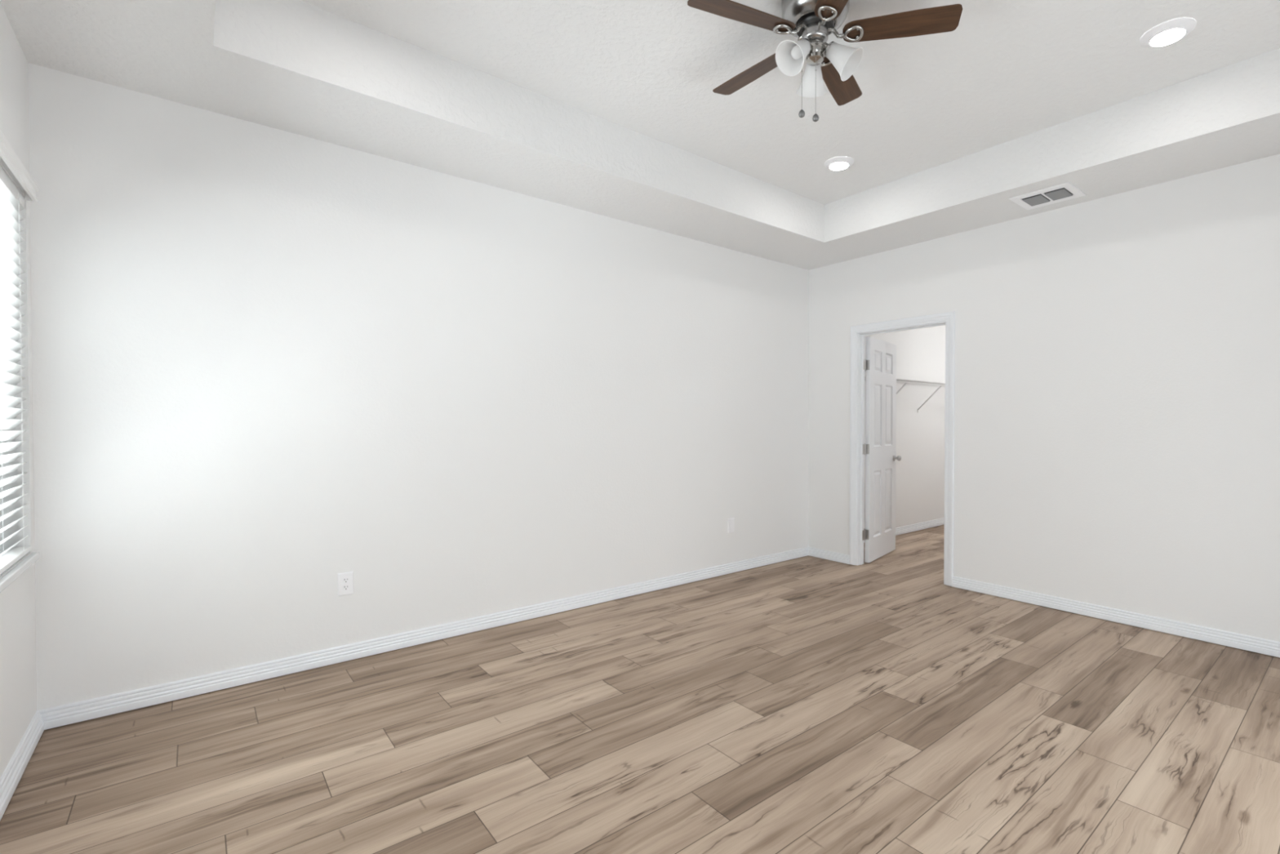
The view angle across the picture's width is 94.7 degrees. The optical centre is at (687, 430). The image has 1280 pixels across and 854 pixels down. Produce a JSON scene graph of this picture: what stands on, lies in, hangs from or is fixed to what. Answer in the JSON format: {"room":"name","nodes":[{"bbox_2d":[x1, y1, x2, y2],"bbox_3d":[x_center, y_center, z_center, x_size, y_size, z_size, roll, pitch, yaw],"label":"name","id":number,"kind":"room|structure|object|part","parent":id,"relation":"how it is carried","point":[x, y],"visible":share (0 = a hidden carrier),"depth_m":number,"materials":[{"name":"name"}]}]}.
{"room":"empty bedroom","nodes":[
{"label":"empty bedroom","id":0,"kind":"room"},
{"bbox_2d":[0,2,36,777],"bbox_3d":[-1.431,-0.271,0.793,0.160,3.130,4.342,-1,1,-40],"label":"wall","id":1,"kind":"structure","parent":0,"point":[18,665],"depth_m":2.28,"materials":[{"name":"white paint"}]},
{"bbox_2d":[0,551,39,592],"bbox_3d":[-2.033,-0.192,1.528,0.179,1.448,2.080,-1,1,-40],"label":"window sill","id":2,"kind":"structure","parent":1,"relation":"in","point":[7,579],"depth_m":2.12,"materials":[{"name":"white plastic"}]},
{"bbox_2d":[0,129,39,574],"bbox_3d":[-1.993,-0.234,1.575,0.089,1.451,2.023,-1,1,-40],"label":"window blind","id":3,"kind":"object","parent":1,"relation":"attached to","point":[11,200],"visible":1,"depth_m":2.19,"materials":[{"name":"white plastic"}]},
{"bbox_3d":[-2.017,-0.893,1.563,0.048,0.043,1.996,-1,1,-40],"label":"head rail","id":4,"kind":"part","parent":3,"relation":"part of","materials":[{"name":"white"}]},
{"bbox_3d":[-2.564,-0.216,2.228,0.054,1.380,0.002,-1,1,-40],"label":"ladder cord","id":5,"kind":"part","parent":3,"relation":"part of","materials":[{"name":"white fabric"}]},
{"bbox_3d":[-2.015,0.482,1.584,0.052,0.018,1.992,-1,1,-40],"label":"rail","id":6,"kind":"part","parent":3,"relation":"part of","materials":[{"name":"white plastic"}]},
{"bbox_2d":[0,710,44,820],"bbox_3d":[-1.362,1.219,0.872,0.024,0.080,4.102,-1,1,-40],"label":"baseboard","id":7,"kind":"structure","parent":1,"relation":"attached to","point":[15,769],"depth_m":2.12,"materials":[{"name":"white paint"}]},
{"bbox_2d":[27,62,945,710],"bbox_3d":[0.473,-0.327,5.155,8.372,3.130,0.120,-1,1,-40],"label":"wall","id":8,"kind":"structure","parent":0,"point":[269,365],"depth_m":3.17,"materials":[{"name":"white paint"}]},
{"bbox_2d":[337,571,353,595],"bbox_3d":[-1.830,0.820,3.147,0.074,0.121,0.011,-1,1,-40],"label":"electrical outlet","id":9,"kind":"object","parent":8,"relation":"attached to","point":[345,580],"visible":1,"depth_m":3.14,"materials":[{"name":"white plastic"}]},
{"bbox_2d":[342,577,349,582],"bbox_3d":[-1.828,0.800,3.144,0.030,0.028,0.003,-1,1,-40],"label":"receptacle","id":10,"kind":"object","parent":9,"relation":"attached to","point":[345,580],"depth_m":3.14,"materials":[{"name":"grey plastic"}]},
{"bbox_2d":[342,584,349,590],"bbox_3d":[-1.828,0.839,3.144,0.030,0.028,0.003,-1,1,-40],"label":"receptacle","id":11,"kind":"object","parent":9,"relation":"attached to","point":[345,587],"depth_m":3.14,"materials":[{"name":"grey plastic"}]},
{"bbox_2d":[38,546,808,729],"bbox_3d":[-0.760,1.177,4.044,5.032,0.080,0.024,-1,1,-40],"label":"baseboard","id":12,"kind":"structure","parent":8,"relation":"attached to","point":[83,710],"depth_m":3.16,"materials":[{"name":"white paint"}]},
{"bbox_2d":[728,517,734,533],"bbox_3d":[0.368,0.806,4.998,0.074,0.121,0.009,-1,1,-40],"label":"wall plate","id":13,"kind":"object","parent":8,"relation":"attached to","point":[731,521],"visible":1,"depth_m":4.99,"materials":[{"name":"white plastic"}]},
{"bbox_2d":[863,517,944,542],"bbox_3d":[2.435,1.145,6.734,3.120,0.080,0.024,-1,1,-40],"label":"baseboard","id":14,"kind":"structure","parent":8,"relation":"attached to","point":[917,526],"depth_m":6.99,"materials":[{"name":"white paint"}]},
{"bbox_2d":[864,375,945,412],"bbox_3d":[2.532,-0.377,6.607,3.090,0.337,0.311,-1,1,-40],"label":"wire shelf","id":15,"kind":"object","parent":8,"relation":"attached to","point":[899,380],"visible":0.3,"depth_m":6.64,"materials":[{"name":"white metal"}]},
{"bbox_2d":[0,524,1279,853],"bbox_3d":[1.798,1.252,3.468,8.502,0.040,4.302,-1,1,-40],"label":"floor","id":16,"kind":"structure","parent":0,"point":[806,704],"depth_m":2.37,"materials":[{"name":"laminate"}]},
{"bbox_2d":[0,0,1279,270],"bbox_3d":[0.556,-1.698,2.446,5.032,0.404,4.102,-1,1,-40],"label":"ceiling","id":17,"kind":"structure","parent":0,"point":[611,108],"depth_m":2.98,"materials":[{"name":"white paint"}]},
{"bbox_2d":[687,0,962,122],"bbox_3d":[0.504,-1.541,2.488,1.097,0.520,1.057,-1,1,-40],"label":"ceiling fan","id":18,"kind":"object","parent":17,"relation":"hanging from","point":[811,21],"visible":1,"depth_m":2.41,"materials":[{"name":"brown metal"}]},
{"bbox_3d":[0.221,-1.645,2.325,0.454,0.005,0.124,0,13,-24],"label":"fan blade","id":19,"kind":"part","parent":18,"relation":"part of","materials":[{"name":"brown wood"}]},
{"bbox_3d":[0.306,-1.650,2.714,0.124,0.005,0.454,-16,11,-40],"label":"fan blade","id":20,"kind":"part","parent":18,"relation":"part of","materials":[{"name":"brown wood"}]},
{"bbox_3d":[0.433,-1.528,2.394,0.152,0.151,0.133,-1,1,-40],"label":"lamp shade","id":21,"kind":"part","parent":18,"relation":"part of","materials":[{"name":"white glass"}]},
{"bbox_3d":[0.453,-1.550,2.406,0.067,0.064,0.049,-1,1,-40],"label":"light bulb","id":22,"kind":"part","parent":18,"relation":"part of","materials":[{"name":"white glass"}]},
{"bbox_3d":[0.483,-1.447,2.447,0.029,0.239,0.007,0,1,-20],"label":"pull chain","id":23,"kind":"part","parent":18,"relation":"part of","materials":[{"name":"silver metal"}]},
{"bbox_3d":[0.545,-1.530,2.591,0.145,0.151,0.142,-1,1,-40],"label":"lamp shade","id":24,"kind":"part","parent":18,"relation":"part of","materials":[{"name":"white glass"}]},
{"bbox_3d":[0.529,-1.436,2.440,0.007,0.261,0.016,0,1,2],"label":"pull chain","id":25,"kind":"part","parent":18,"relation":"part of","materials":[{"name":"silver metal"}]},
{"bbox_3d":[0.586,-1.584,2.447,0.060,0.061,0.070,-1,1,-40],"label":"lamp arm","id":26,"kind":"part","parent":18,"relation":"part of","materials":[{"name":"silver metal"}]},
{"bbox_3d":[0.565,-1.642,2.124,0.124,0.006,0.454,12,0,-6],"label":"fan blade","id":27,"kind":"part","parent":18,"relation":"part of","materials":[{"name":"brown wood"}]},
{"bbox_3d":[0.702,-1.650,2.754,0.124,0.005,0.454,-13,-6,30],"label":"fan blade","id":28,"kind":"part","parent":18,"relation":"part of","materials":[{"name":"brown wood"}]},
{"bbox_3d":[0.654,-1.528,2.428,0.133,0.151,0.149,-1,1,-40],"label":"lamp shade","id":29,"kind":"part","parent":18,"relation":"part of","materials":[{"name":"white glass"}]},
{"bbox_3d":[0.862,-1.645,2.389,0.454,0.005,0.124,0,-11,12],"label":"fan blade","id":30,"kind":"part","parent":18,"relation":"part of","materials":[{"name":"brown wood"}]},
{"bbox_2d":[823,156,853,170],"bbox_3d":[1.027,-1.807,4.000,0.198,0.026,0.198,-1,1,-40],"label":"recessed light","id":31,"kind":"object","parent":17,"relation":"in","point":[837,163],"visible":1,"depth_m":3.96,"materials":[{"name":"white plastic"}]},
{"bbox_2d":[1008,182,1085,209],"bbox_3d":[2.319,-1.508,3.798,0.307,0.008,0.345,-1,1,-40],"label":"ceiling vent","id":32,"kind":"object","parent":17,"relation":"in","point":[1066,191],"visible":1,"depth_m":3.78,"materials":[{"name":"white plastic"}]},
{"bbox_2d":[1139,17,1196,47],"bbox_3d":[2.171,-1.788,2.663,0.198,0.026,0.198,-1,1,-40],"label":"recessed light","id":33,"kind":"object","parent":17,"relation":"in","point":[1170,32],"visible":1,"depth_m":2.63,"materials":[{"name":"white plastic"}]},
{"bbox_2d":[808,154,1279,641],"bbox_3d":[2.518,-0.311,4.117,0.100,3.130,4.102,-1,1,-40],"label":"wall","id":34,"kind":"structure","parent":0,"point":[1117,394],"depth_m":3.80,"materials":[{"name":"white paint"}]},
{"bbox_2d":[808,546,848,564],"bbox_3d":[1.302,1.161,5.483,0.024,0.080,0.478,-1,1,-40],"label":"baseboard","id":35,"kind":"structure","parent":34,"relation":"attached to","point":[814,552],"depth_m":5.46,"materials":[{"name":"white paint"}]},
{"bbox_2d":[862,336,901,562],"bbox_3d":[1.823,0.172,5.581,0.178,2.043,0.789,1,1,38],"label":"door","id":36,"kind":"structure","parent":34,"relation":"in","point":[879,448],"depth_m":5.54,"materials":[{"name":"white paint"}]},
{"bbox_3d":[2.026,0.271,5.846,0.178,0.064,0.064,1,1,38],"label":"knob","id":37,"kind":"part","parent":36,"relation":"part of","materials":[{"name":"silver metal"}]},
{"bbox_2d":[848,311,955,586],"bbox_3d":[1.800,0.140,4.962,0.120,2.139,0.942,-1,1,-40],"label":"door frame","id":38,"kind":"structure","parent":34,"relation":"attached to","point":[948,317],"depth_m":5.12,"materials":[{"name":"white paint"}]},
{"bbox_2d":[951,576,1279,657],"bbox_3d":[2.925,1.188,3.556,0.024,0.080,2.686,-1,1,-40],"label":"baseboard","id":39,"kind":"structure","parent":34,"relation":"attached to","point":[1263,646],"depth_m":3.71,"materials":[{"name":"white paint"}]}
]}

